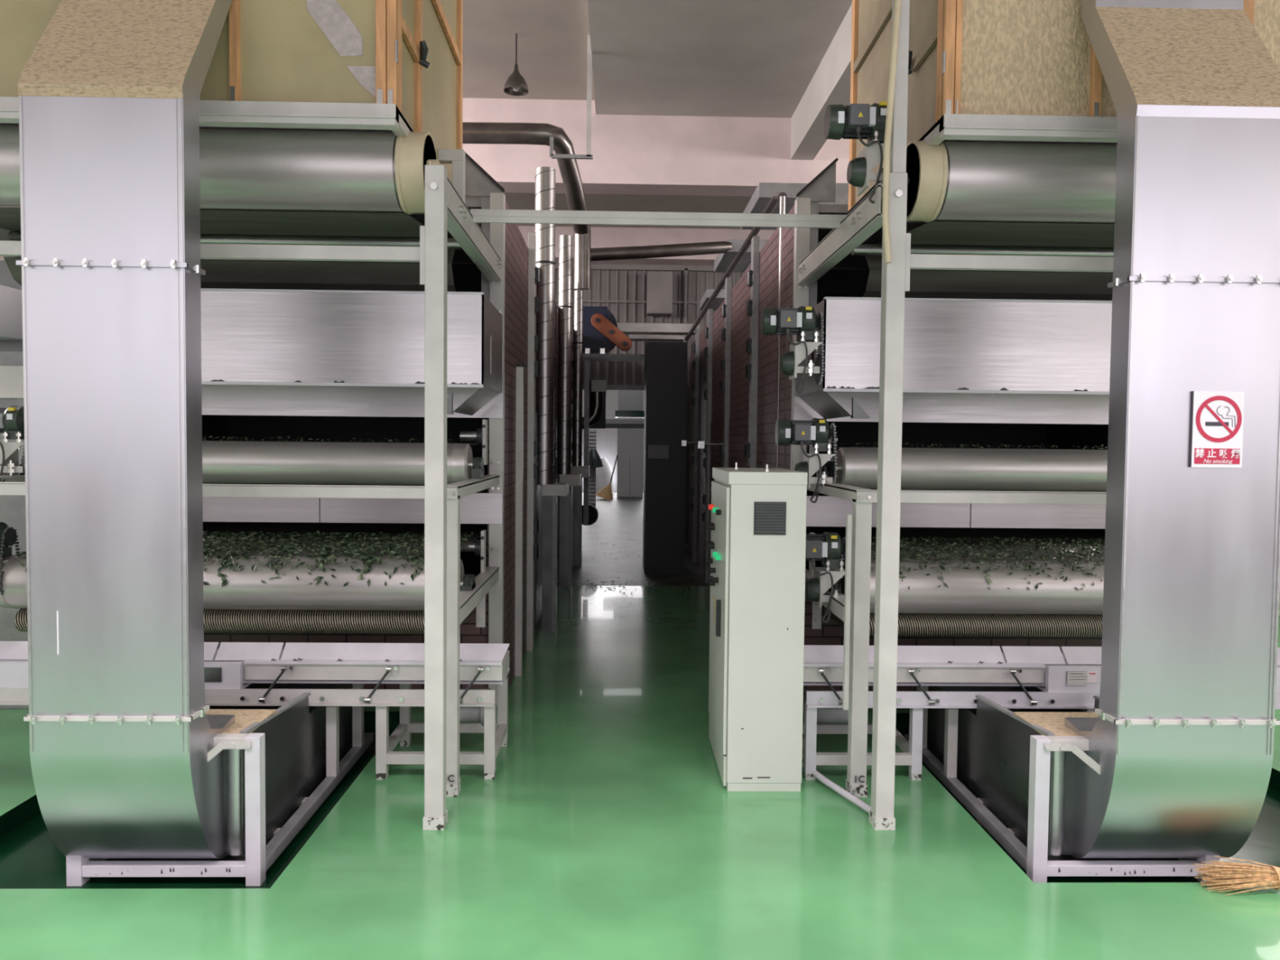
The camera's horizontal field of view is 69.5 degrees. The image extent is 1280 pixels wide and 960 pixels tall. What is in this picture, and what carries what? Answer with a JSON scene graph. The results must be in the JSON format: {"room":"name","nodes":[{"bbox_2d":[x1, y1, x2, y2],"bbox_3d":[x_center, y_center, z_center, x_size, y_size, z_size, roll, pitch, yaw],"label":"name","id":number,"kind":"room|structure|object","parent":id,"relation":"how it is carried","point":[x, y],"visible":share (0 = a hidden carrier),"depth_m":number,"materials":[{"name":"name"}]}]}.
{"room":"factory floor","nodes":[
{"label":"factory floor","id":0,"kind":"room"},
{"bbox_2d":[0,206,9,260],"bbox_3d":[-7.379,-1.488,12.789,0.200,5.500,36.400,1,2,-1],"label":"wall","id":1,"kind":"structure","parent":0,"point":[2,258],"depth_m":10.45,"materials":[{"name":"paint"}]},
{"bbox_2d":[462,0,594,100],"bbox_3d":[0.485,-3.638,2.116,15.000,0.190,14.500,1,2,-1],"label":"ceiling","id":2,"kind":"structure","parent":0,"point":[552,35],"depth_m":8.10,"materials":[{"name":"paint"}]},
{"bbox_2d":[503,33,528,96],"bbox_3d":[-1.051,-3.547,7.842,0.209,0.483,0.209,1,2,-1],"label":"pendant lamp","id":3,"kind":"object","parent":2,"relation":"hanging from","point":[515,85],"visible":1,"depth_m":7.82,"materials":[{"name":"metal"}]},
{"bbox_2d":[549,34,592,159],"bbox_3d":[-0.582,-3.266,7.869,0.368,1.038,0.030,1,2,-1],"label":"hanger","id":4,"kind":"object","parent":2,"relation":"hanging from","point":[588,156],"visible":0.95,"depth_m":7.87,"materials":[{"name":"grey paint"}]},
{"bbox_2d":[587,0,852,118],"bbox_3d":[0.708,-3.470,2.128,1.990,0.138,14.500,1,2,-1],"label":"ceiling","id":5,"kind":"structure","parent":2,"relation":"attached to","point":[696,58],"depth_m":7.85,"materials":[{"name":"paint"}]},
{"bbox_2d":[791,4,852,159],"bbox_3d":[1.816,-3.251,2.162,0.230,0.558,14.500,1,2,-1],"label":"ceiling beam","id":6,"kind":"structure","parent":2,"relation":"attached to","point":[830,84],"depth_m":8.01,"materials":[{"name":"paint"}]},
{"bbox_2d":[465,192,751,229],"bbox_3d":[0.076,-4.307,20.400,15.000,0.330,21.300,1,2,-1],"label":"ceiling","id":7,"kind":"structure","parent":0,"point":[515,201],"depth_m":12.84,"materials":[{"name":"paint"}]},
{"bbox_2d":[582,390,644,492],"bbox_3d":[-0.186,-2.000,31.048,15.000,5.200,0.200,1,2,-1],"label":"wall","id":8,"kind":"structure","parent":0,"point":[606,438],"depth_m":30.95,"materials":[{"name":"white paint"}]},
{"bbox_2d":[557,491,709,595],"bbox_3d":[0.024,0.910,20.622,15.000,0.226,21.274,1,2,-1],"label":"floor","id":9,"kind":"structure","parent":0,"point":[619,521],"depth_m":13.62,"materials":[{"name":"grey concrete"}]},
{"bbox_2d":[571,465,589,566],"bbox_3d":[-0.818,0.478,12.399,0.265,1.333,0.354,1,2,-1],"label":"box","id":10,"kind":"object","parent":9,"relation":"on","point":[584,470],"visible":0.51,"depth_m":12.25,"materials":[{"name":"grey paint"}]},
{"bbox_2d":[572,290,583,466],"bbox_3d":[-0.872,-1.338,12.240,0.228,2.314,0.133,1,2,-1],"label":"duct pipe","id":11,"kind":"object","parent":10,"relation":"on","point":[577,342],"visible":1,"depth_m":12.19,"materials":[{"name":"metal"}]},
{"bbox_2d":[588,428,596,506],"bbox_3d":[-1.251,-0.334,24.039,0.213,2.045,0.110,1,2,-1],"label":"shutter","id":12,"kind":"object","parent":9,"relation":"on","point":[593,432],"visible":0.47,"depth_m":24.01,"materials":[{"name":"grey metal"}]},
{"bbox_2d":[588,448,603,468],"bbox_3d":[-1.143,-0.549,23.838,0.387,0.510,0.387,1,2,-1],"label":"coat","id":13,"kind":"object","parent":12,"relation":"hanging from","point":[594,460],"visible":0.91,"depth_m":23.71,"materials":[{"name":"black fabric"}]},
{"bbox_2d":[595,457,613,493],"bbox_3d":[-1.280,-0.159,30.397,0.860,1.140,0.860,1,2,-1],"label":"sack","id":14,"kind":"object","parent":9,"relation":"on","point":[603,474],"visible":0.44,"depth_m":30.05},
{"bbox_2d":[595,454,617,499],"bbox_3d":[-0.978,-0.050,26.905,0.673,1.380,0.585,1,2,-1],"label":"broom","id":15,"kind":"object","parent":9,"relation":"on","point":[606,492],"visible":0.95,"depth_m":26.80,"materials":[{"name":"plant"}]},
{"bbox_2d":[582,353,644,525],"bbox_3d":[-0.107,-0.543,12.739,1.377,2.328,0.500,1,2,-1],"label":"beam","id":16,"kind":"structure","parent":9,"relation":"on","point":[587,357],"depth_m":12.57,"materials":[{"name":"grey metal"}]},
{"bbox_2d":[582,306,631,353],"bbox_3d":[-0.458,-2.038,12.751,0.692,0.690,0.540,1,2,-1],"label":"fan","id":17,"kind":"object","parent":16,"relation":"on","point":[601,333],"visible":0.96,"depth_m":12.66,"materials":[{"name":"blue metal"}]},
{"bbox_2d":[605,390,644,428],"bbox_3d":[-0.308,-0.633,21.340,1.018,2.872,0.700,1,2,-1],"label":"machine","id":18,"kind":"object","parent":9,"relation":"on","point":[630,402],"visible":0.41,"depth_m":21.04,"materials":[{"name":"grey metal"}]},
{"bbox_2d":[617,428,644,498],"bbox_3d":[-0.295,-0.493,27.578,0.772,2.063,0.850,1,2,-1],"label":"tall cabinet","id":19,"kind":"object","parent":9,"relation":"on","point":[629,441],"visible":1,"depth_m":27.17,"materials":[{"name":"grey metal"}]},
{"bbox_2d":[642,341,687,573],"bbox_3d":[0.314,-0.286,11.998,0.505,2.921,0.820,1,2,-1],"label":"cabinet","id":20,"kind":"object","parent":9,"relation":"on","point":[665,362],"visible":1,"depth_m":11.61,"materials":[{"name":"black metal"}]},
{"bbox_2d":[0,585,1279,959],"bbox_3d":[0.352,1.415,5.971,15.000,0.001,9.400,1,2,-1],"label":"floor","id":21,"kind":"structure","parent":0,"point":[607,826],"depth_m":3.56,"materials":[{"name":"green paint"}]},
{"bbox_2d":[0,260,29,708],"bbox_3d":[-4.557,-0.054,6.453,1.980,2.800,2.100,1,2,-1],"label":"machine","id":22,"kind":"object","parent":21,"relation":"on","point":[12,508],"visible":0.05,"depth_m":5.55,"materials":[{"name":"grey paint"}]},
{"bbox_2d":[0,124,501,830],"bbox_3d":[-2.176,-0.142,4.743,2.701,3.160,1.856,1,2,-1],"label":"conveyor","id":23,"kind":"object","parent":21,"relation":"on","point":[291,174],"visible":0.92,"depth_m":3.95,"materials":[{"name":"grey metal"}]},
{"bbox_2d":[0,0,462,215],"bbox_3d":[-2.182,-2.372,4.500,2.439,1.765,1.620,1,2,-1],"label":"booth","id":24,"kind":"object","parent":23,"relation":"on","point":[396,66],"visible":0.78,"depth_m":3.78,"materials":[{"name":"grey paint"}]},
{"bbox_2d":[0,640,509,779],"bbox_3d":[-2.338,1.119,4.714,3.359,0.638,0.568,1,2,-1],"label":"conveyor","id":25,"kind":"object","parent":21,"relation":"on","point":[229,668],"visible":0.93,"depth_m":4.51,"materials":[{"name":"grey metal"}]},
{"bbox_2d":[0,648,509,684],"bbox_3d":[-2.347,0.932,4.633,3.335,0.120,0.315,1,2,-1],"label":"tray","id":26,"kind":"object","parent":25,"relation":"on","point":[236,668],"depth_m":4.51,"materials":[{"name":"grey paint"}]},
{"bbox_2d":[0,152,573,796],"bbox_3d":[-2.171,-0.442,9.156,2.678,3.406,9.978,1,2,-1],"label":"machine","id":27,"kind":"object","parent":21,"relation":"on","point":[332,365],"visible":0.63,"depth_m":5.02,"materials":[{"name":"silver metal"}]},
{"bbox_2d":[0,521,19,595],"bbox_3d":[-3.377,0.441,4.715,0.314,0.460,0.208,1,2,-1],"label":"motor","id":28,"kind":"object","parent":27,"relation":"attached to","point":[8,536],"visible":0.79,"depth_m":4.71,"materials":[{"name":"grey metal"}]},
{"bbox_2d":[0,405,25,482],"bbox_3d":[-3.396,-0.168,4.931,0.314,0.460,0.208,1,2,-1],"label":"motor","id":29,"kind":"object","parent":27,"relation":"attached to","point":[11,418],"visible":0.44,"depth_m":4.87,"materials":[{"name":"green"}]},
{"bbox_2d":[13,529,474,586],"bbox_3d":[-2.132,0.432,5.280,2.234,0.185,1.233,1,2,-1],"label":"tea leaves","id":30,"kind":"object","parent":27,"relation":"on","point":[250,538],"visible":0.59,"depth_m":5.02,"materials":[{"name":"green plant"}]},
{"bbox_2d":[202,435,466,442],"bbox_3d":[-2.102,-0.242,5.444,2.156,0.037,0.812,1,2,-1],"label":"tea leaves","id":31,"kind":"object","parent":27,"relation":"on","point":[288,437],"visible":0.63,"depth_m":5.37,"materials":[{"name":"green plant"}]},
{"bbox_2d":[465,152,505,196],"bbox_3d":[-0.951,-1.865,5.632,0.250,0.256,0.055,1,2,-1],"label":"hood","id":32,"kind":"object","parent":27,"relation":"attached to","point":[478,183],"depth_m":5.65,"materials":[{"name":"grey paint"}]},
{"bbox_2d":[571,379,606,429],"bbox_3d":[-0.773,-1.115,13.652,0.549,0.742,0.400,1,2,-1],"label":"exhaust elbow","id":33,"kind":"object","parent":27,"relation":"attached to","point":[597,388],"visible":0.8,"depth_m":13.48,"materials":[{"name":"black metal"}]},
{"bbox_2d":[582,504,598,524],"bbox_3d":[-0.801,0.532,14.069,0.316,0.323,0.126,1,2,10],"label":"wheel","id":34,"kind":"object","parent":27,"relation":"attached to","point":[593,512],"visible":0.47,"depth_m":14.01,"materials":[{"name":"black rubber"}]},
{"bbox_2d":[515,364,524,675],"bbox_3d":[-0.860,0.286,6.489,0.080,2.190,0.070,1,2,-1],"label":"post","id":35,"kind":"object","parent":21,"relation":"on","point":[519,367],"visible":0.64,"depth_m":6.46,"materials":[{"name":"grey metal"}]},
{"bbox_2d":[541,482,568,631],"bbox_3d":[-0.752,0.673,8.204,0.210,1.281,0.406,1,2,-1],"label":"box","id":36,"kind":"object","parent":21,"relation":"on","point":[550,493],"visible":0.92,"depth_m":8.03,"materials":[{"name":"grey paint"}]},
{"bbox_2d":[534,166,555,484],"bbox_3d":[-0.831,-1.322,8.037,0.185,2.725,0.185,1,2,-1],"label":"duct pipe","id":37,"kind":"object","parent":36,"relation":"on","point":[545,176],"visible":0.79,"depth_m":7.96,"materials":[{"name":"metal"}]},
{"bbox_2d":[559,473,581,589],"bbox_3d":[-0.794,0.577,10.502,0.228,1.288,0.386,1,2,-1],"label":"box","id":38,"kind":"object","parent":21,"relation":"on","point":[573,479],"visible":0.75,"depth_m":10.34,"materials":[{"name":"grey paint"}]},
{"bbox_2d":[555,235,573,474],"bbox_3d":[-0.844,-1.387,10.338,0.174,2.655,0.165,2,3,31],"label":"duct pipe","id":39,"kind":"object","parent":38,"relation":"on","point":[565,307],"visible":1,"depth_m":10.28,"materials":[{"name":"metal"}]},
{"bbox_2d":[706,462,807,791],"bbox_3d":[0.565,0.690,4.728,0.412,1.553,0.774,1,2,-1],"label":"cabinet","id":40,"kind":"object","parent":21,"relation":"on","point":[757,561],"visible":1,"depth_m":4.36,"materials":[{"name":"metal"}]},
{"bbox_2d":[706,558,712,563],"bbox_3d":[0.376,0.435,4.961,0.030,0.028,0.028,1,2,-1],"label":"switch","id":41,"kind":"object","parent":40,"relation":"attached to","point":[708,560],"depth_m":4.95,"materials":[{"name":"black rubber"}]},
{"bbox_2d":[706,522,713,528],"bbox_3d":[0.375,0.245,4.954,0.035,0.034,0.034,1,2,-1],"label":"switch","id":42,"kind":"object","parent":40,"relation":"attached to","point":[707,523],"depth_m":4.95,"materials":[{"name":"black plastic"}]},
{"bbox_2d":[706,575,713,581],"bbox_3d":[0.376,0.526,4.935,0.030,0.028,0.028,1,2,-1],"label":"switch","id":43,"kind":"object","parent":40,"relation":"attached to","point":[708,577],"depth_m":4.93,"materials":[{"name":"black plastic"}]},
{"bbox_2d":[708,504,713,509],"bbox_3d":[0.381,0.145,4.950,0.025,0.028,0.028,1,2,-1],"label":"lamp","id":44,"kind":"object","parent":40,"relation":"attached to","point":[710,506],"depth_m":4.94,"materials":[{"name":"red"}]},
{"bbox_2d":[707,542,715,549],"bbox_3d":[0.376,0.348,4.878,0.035,0.034,0.034,1,2,-1],"label":"switch","id":45,"kind":"object","parent":40,"relation":"attached to","point":[710,545],"depth_m":4.86,"materials":[{"name":"black plastic"}]},
{"bbox_2d":[707,524,715,530],"bbox_3d":[0.377,0.248,4.874,0.035,0.034,0.034,1,2,-1],"label":"switch","id":46,"kind":"object","parent":40,"relation":"attached to","point":[710,526],"depth_m":4.86,"materials":[{"name":"black plastic"}]},
{"bbox_2d":[708,580,715,586],"bbox_3d":[0.378,0.540,4.835,0.030,0.028,0.028,1,2,-1],"label":"switch","id":47,"kind":"object","parent":40,"relation":"attached to","point":[710,583],"depth_m":4.82,"materials":[{"name":"black plastic"}]},
{"bbox_2d":[709,567,715,573],"bbox_3d":[0.379,0.471,4.813,0.030,0.028,0.028,1,2,-1],"label":"switch","id":48,"kind":"object","parent":40,"relation":"attached to","point":[712,570],"depth_m":4.80,"materials":[{"name":"black plastic"}]},
{"bbox_2d":[711,577,718,582],"bbox_3d":[0.382,0.507,4.674,0.030,0.028,0.028,1,2,-1],"label":"switch","id":49,"kind":"object","parent":40,"relation":"attached to","point":[714,580],"depth_m":4.66,"materials":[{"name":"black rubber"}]},
{"bbox_2d":[712,506,717,512],"bbox_3d":[0.386,0.154,4.740,0.025,0.028,0.028,1,2,-1],"label":"lamp","id":50,"kind":"object","parent":40,"relation":"attached to","point":[714,508],"depth_m":4.73,"materials":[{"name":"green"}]},
{"bbox_2d":[712,551,718,557],"bbox_3d":[0.384,0.380,4.709,0.025,0.028,0.028,1,2,-1],"label":"lamp","id":51,"kind":"object","parent":40,"relation":"attached to","point":[713,553],"depth_m":4.70,"materials":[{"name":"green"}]},
{"bbox_2d":[715,554,720,559],"bbox_3d":[0.387,0.385,4.589,0.025,0.028,0.028,1,2,-1],"label":"lamp","id":52,"kind":"object","parent":40,"relation":"attached to","point":[717,557],"depth_m":4.58,"materials":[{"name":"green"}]},
{"bbox_2d":[715,509,721,515],"bbox_3d":[0.389,0.160,4.580,0.025,0.028,0.028,1,2,-1],"label":"switch","id":53,"kind":"object","parent":40,"relation":"attached to","point":[718,512],"depth_m":4.57,"materials":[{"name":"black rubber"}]},
{"bbox_2d":[753,502,786,534],"bbox_3d":[0.610,0.180,4.332,0.150,0.155,0.006,1,2,-1],"label":"vent grille","id":54,"kind":"object","parent":40,"relation":"attached to","point":[769,517],"depth_m":4.33,"materials":[{"name":"grey metal"}]},
{"bbox_2d":[801,763,871,813],"bbox_3d":[0.934,1.456,4.363,0.039,0.053,0.599,0,2,-22],"label":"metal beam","id":55,"kind":"structure","parent":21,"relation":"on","point":[816,774],"depth_m":4.31,"materials":[{"name":"white metal"}]},
{"bbox_2d":[798,0,1116,830],"bbox_3d":[2.315,-1.001,4.808,2.671,4.960,1.856,1,2,-1],"label":"conveyor","id":56,"kind":"object","parent":21,"relation":"on","point":[1028,186],"visible":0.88,"depth_m":4.01,"materials":[{"name":"grey metal"}]},
{"bbox_2d":[470,208,847,228],"bbox_3d":[0.102,-1.303,4.620,1.890,0.065,0.050,1,2,-1],"label":"tie beam","id":57,"kind":"structure","parent":56,"relation":"attached to","point":[480,215],"depth_m":4.59,"materials":[{"name":"grey metal"}]},
{"bbox_2d":[823,101,887,203],"bbox_3d":[0.981,-1.431,4.076,0.314,0.460,0.208,1,2,-1],"label":"motor","id":58,"kind":"object","parent":56,"relation":"attached to","point":[860,122],"visible":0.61,"depth_m":4.02,"materials":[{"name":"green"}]},
{"bbox_2d":[882,0,901,263],"bbox_3d":[1.050,-1.624,3.822,0.072,1.439,0.027,1,2,-1],"label":"cable conduit","id":59,"kind":"object","parent":56,"relation":"attached to","point":[886,183],"visible":1,"depth_m":3.82,"materials":[{"name":"beige rubber"}]},
{"bbox_2d":[848,0,1279,224],"bbox_3d":[2.410,-2.330,4.605,2.414,1.765,1.620,1,2,-1],"label":"booth","id":60,"kind":"object","parent":56,"relation":"on","point":[1020,71],"visible":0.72,"depth_m":3.85,"materials":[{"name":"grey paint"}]},
{"bbox_2d":[688,158,1279,796],"bbox_3d":[2.122,-0.403,9.254,2.678,3.406,9.978,1,2,-1],"label":"machine","id":61,"kind":"object","parent":21,"relation":"on","point":[984,372],"visible":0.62,"depth_m":5.11,"materials":[{"name":"silver metal"}]},
{"bbox_2d":[681,440,697,445],"bbox_3d":[0.647,-0.458,11.508,0.260,0.070,0.060,1,2,-1],"label":"bolt","id":62,"kind":"object","parent":61,"relation":"attached to","point":[684,442],"visible":0.78,"depth_m":11.48,"materials":[{"name":"silver metal"}]},
{"bbox_2d":[697,440,724,448],"bbox_3d":[0.697,-0.343,9.011,0.260,0.070,0.060,1,2,-1],"label":"bolt","id":63,"kind":"object","parent":61,"relation":"attached to","point":[701,444],"visible":1,"depth_m":9.00,"materials":[{"name":"silver metal"}]},
{"bbox_2d":[698,288,732,310],"bbox_3d":[1.293,-2.312,13.149,0.806,0.610,1.200,1,2,-1],"label":"box","id":64,"kind":"object","parent":61,"relation":"on","point":[720,298],"visible":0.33,"depth_m":12.79,"materials":[{"name":"grey paint"}]},
{"bbox_2d":[684,192,786,341],"bbox_3d":[0.832,-2.023,9.844,0.078,0.298,7.210,0,2,-2],"label":"pipe","id":65,"kind":"object","parent":61,"relation":"attached to","point":[775,199],"visible":0.9,"depth_m":8.45,"materials":[{"name":"metal"}]},
{"bbox_2d":[617,322,695,341],"bbox_3d":[0.243,-2.117,13.234,1.155,0.233,0.400,1,2,-1],"label":"cable tray","id":66,"kind":"object","parent":65,"relation":"attached to","point":[644,331],"visible":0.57,"depth_m":13.13,"materials":[{"name":"grey paint"}]},
{"bbox_2d":[714,240,768,274],"bbox_3d":[1.327,-2.257,10.550,0.848,0.710,1.200,1,2,-1],"label":"box","id":67,"kind":"object","parent":61,"relation":"on","point":[722,262],"visible":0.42,"depth_m":10.36,"materials":[{"name":"grey paint"}]},
{"bbox_2d":[591,240,732,261],"bbox_3d":[0.184,-2.388,9.645,1.722,0.378,0.186,-1,3,-26],"label":"pipe","id":68,"kind":"object","parent":67,"relation":"attached to","point":[713,247],"visible":0.88,"depth_m":9.62,"materials":[{"name":"metal"}]},
{"bbox_2d":[462,122,591,289],"bbox_3d":[-0.966,-2.562,8.596,1.585,1.349,0.714,-1,3,-38],"label":"flue pipe","id":69,"kind":"object","parent":68,"relation":"attached to","point":[481,133],"visible":0.77,"depth_m":8.40,"materials":[{"name":"metal"}]},
{"bbox_2d":[775,195,785,467],"bbox_3d":[0.953,-0.700,6.300,0.036,2.439,0.036,1,2,-1],"label":"conduit","id":70,"kind":"object","parent":61,"relation":"attached to","point":[782,198],"visible":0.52,"depth_m":6.27,"materials":[{"name":"metal"}]},
{"bbox_2d":[783,334,787,469],"bbox_3d":[0.960,-0.311,6.015,0.036,1.612,0.036,1,2,-1],"label":"conduit","id":71,"kind":"object","parent":61,"relation":"attached to","point":[786,335],"visible":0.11,"depth_m":6.00,"materials":[{"name":"metal"}]},
{"bbox_2d":[760,306,824,392],"bbox_3d":[0.797,-0.683,4.843,0.314,0.460,0.208,1,2,-1],"label":"motor","id":72,"kind":"object","parent":61,"relation":"attached to","point":[802,322],"visible":1,"depth_m":4.78,"materials":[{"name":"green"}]},
{"bbox_2d":[740,182,848,230],"bbox_3d":[1.478,-2.202,8.553,0.940,0.763,1.200,1,2,-1],"label":"box","id":73,"kind":"object","parent":61,"relation":"on","point":[763,193],"visible":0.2,"depth_m":7.95,"materials":[{"name":"grey paint"}]},
{"bbox_2d":[775,417,837,502],"bbox_3d":[0.902,-0.109,5.029,0.314,0.460,0.208,1,2,-1],"label":"motor","id":74,"kind":"object","parent":61,"relation":"attached to","point":[816,433],"visible":0.94,"depth_m":4.97,"materials":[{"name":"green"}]},
{"bbox_2d":[795,158,838,202],"bbox_3d":[1.088,-1.846,5.678,0.250,0.256,0.055,1,2,-1],"label":"hood","id":75,"kind":"object","parent":61,"relation":"attached to","point":[822,188],"depth_m":5.69,"materials":[{"name":"grey paint"}]},
{"bbox_2d":[813,227,833,229],"bbox_3d":[1.127,-1.580,5.728,0.155,0.040,0.040,1,2,-1],"label":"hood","id":76,"kind":"object","parent":61,"relation":"attached to","point":[813,228],"depth_m":5.73,"materials":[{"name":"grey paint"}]},
{"bbox_2d":[804,531,845,622],"bbox_3d":[0.922,0.500,4.814,0.314,0.460,0.208,1,2,-1],"label":"motor","id":77,"kind":"object","parent":61,"relation":"attached to","point":[828,548],"visible":0.68,"depth_m":4.75,"materials":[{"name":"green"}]},
{"bbox_2d":[842,514,852,710],"bbox_3d":[0.963,0.613,4.286,0.020,0.910,0.030,1,2,-1],"label":"post","id":78,"kind":"object","parent":61,"relation":"attached to","point":[849,517],"visible":1,"depth_m":4.27,"materials":[{"name":"white metal"}]},
{"bbox_2d":[840,536,1105,591],"bbox_3d":[2.258,0.472,5.383,2.187,0.175,1.223,1,2,-1],"label":"tea leaves","id":79,"kind":"object","parent":61,"relation":"on","point":[940,549],"visible":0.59,"depth_m":5.19,"materials":[{"name":"green plant"}]},
{"bbox_2d":[840,442,1106,448],"bbox_3d":[2.271,-0.201,5.550,2.118,0.035,0.813,1,2,-1],"label":"tea leaves","id":80,"kind":"object","parent":61,"relation":"on","point":[940,445],"visible":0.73,"depth_m":5.51,"materials":[{"name":"green plant"}]},
{"bbox_2d":[802,644,1279,780],"bbox_3d":[2.119,1.160,4.815,2.724,0.638,0.568,1,2,-1],"label":"conveyor","id":81,"kind":"object","parent":21,"relation":"on","point":[1070,678],"visible":0.61,"depth_m":4.57,"materials":[{"name":"white metal"}]},
{"bbox_2d":[803,652,1279,686],"bbox_3d":[2.135,0.972,4.734,2.700,0.120,0.315,1,2,-1],"label":"tray","id":82,"kind":"object","parent":81,"relation":"on","point":[911,670],"depth_m":4.58,"materials":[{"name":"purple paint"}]},
{"bbox_2d":[1191,855,1279,895],"bbox_3d":[2.714,1.487,3.420,1.221,0.098,0.166,1,2,6],"label":"straw broom","id":83,"kind":"object","parent":21,"relation":"on","point":[1235,875],"visible":1,"depth_m":3.44,"materials":[{"name":"beige plant"}]},
{"bbox_2d":[0,711,1279,888],"bbox_3d":[0.243,1.521,4.552,6.080,0.100,2.240,1,2,-1],"label":"floor","id":84,"kind":"structure","parent":0,"point":[29,857],"depth_m":3.95,"materials":[{"name":"green paint"}]},
{"bbox_2d":[66,683,373,886],"bbox_3d":[-1.876,1.260,4.360,0.750,0.595,1.807,1,2,-1],"label":"frame","id":85,"kind":"object","parent":84,"relation":"on","point":[275,757],"visible":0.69,"depth_m":3.93,"materials":[{"name":"purple paint"}]},
{"bbox_2d":[15,0,235,857],"bbox_3d":[-1.929,-0.793,3.512,0.624,4.635,0.474,1,2,-1],"label":"air duct","id":86,"kind":"object","parent":85,"relation":"on","point":[122,735],"visible":0.98,"depth_m":3.35,"materials":[{"name":"metal"}]},
{"bbox_2d":[904,685,1219,882],"bbox_3d":[1.931,1.294,4.447,0.755,0.595,1.807,1,2,-1],"label":"frame","id":87,"kind":"object","parent":84,"relation":"on","point":[1013,770],"visible":0.59,"depth_m":4.00,"materials":[{"name":"purple paint"}]},
{"bbox_2d":[1064,0,1279,857],"bbox_3d":[2.101,-0.757,3.603,0.646,4.635,0.474,1,2,-1],"label":"air duct","id":88,"kind":"object","parent":87,"relation":"on","point":[1181,738],"visible":1,"depth_m":3.44,"materials":[{"name":"metal"}]},
{"bbox_2d":[1188,391,1244,467],"bbox_3d":[2.136,-0.187,3.416,0.192,0.281,0.013,1,2,-1],"label":"no smoking sign","id":89,"kind":"object","parent":88,"relation":"attached to","point":[1216,420],"visible":1,"depth_m":3.41,"materials":[{"name":"white plastic"}]},
{"bbox_2d":[555,269,742,544],"bbox_3d":[0.208,-1.435,14.975,15.068,4.970,0.095,1,2,-1],"label":"wall","id":90,"kind":"structure","parent":0,"point":[606,285],"depth_m":14.90,"materials":[{"name":"paint"}]},
{"bbox_2d":[582,384,644,390],"bbox_3d":[-0.395,-1.494,14.922,1.140,0.080,0.090,1,2,-1],"label":"trim","id":91,"kind":"structure","parent":90,"relation":"attached to","point":[609,387],"depth_m":14.88,"materials":[{"name":"grey paint"}]},
{"bbox_2d":[555,268,699,342],"bbox_3d":[0.186,-2.471,14.855,15.000,1.850,0.070,1,2,-1],"label":"trim","id":92,"kind":"structure","parent":90,"relation":"attached to","point":[685,302],"depth_m":14.82,"materials":[{"name":"paint"}]},
{"bbox_2d":[555,263,714,271],"bbox_3d":[0.195,-3.406,14.823,15.000,0.080,0.080,1,2,-1],"label":"trim","id":93,"kind":"structure","parent":90,"relation":"attached to","point":[593,267],"depth_m":14.78,"materials":[{"name":"paint"}]},
{"bbox_2d":[517,226,775,266],"bbox_3d":[0.203,-3.670,14.547,15.000,0.470,0.550,1,2,-1],"label":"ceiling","id":94,"kind":"structure","parent":90,"relation":"attached to","point":[601,237],"depth_m":14.27,"materials":[{"name":"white paint"}]},
{"bbox_2d":[646,271,672,315],"bbox_3d":[0.309,-2.954,14.653,0.397,0.662,0.300,1,2,-1],"label":"upper cabinet","id":95,"kind":"object","parent":90,"relation":"attached to","point":[659,283],"visible":1,"depth_m":14.51,"materials":[{"name":"metal"}]},
{"bbox_2d":[462,97,849,196],"bbox_3d":[0.315,-3.524,9.575,15.000,1.020,0.400,1,2,-1],"label":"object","id":96,"kind":"structure","parent":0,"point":[632,154],"depth_m":9.38,"materials":[{"name":"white paint"}]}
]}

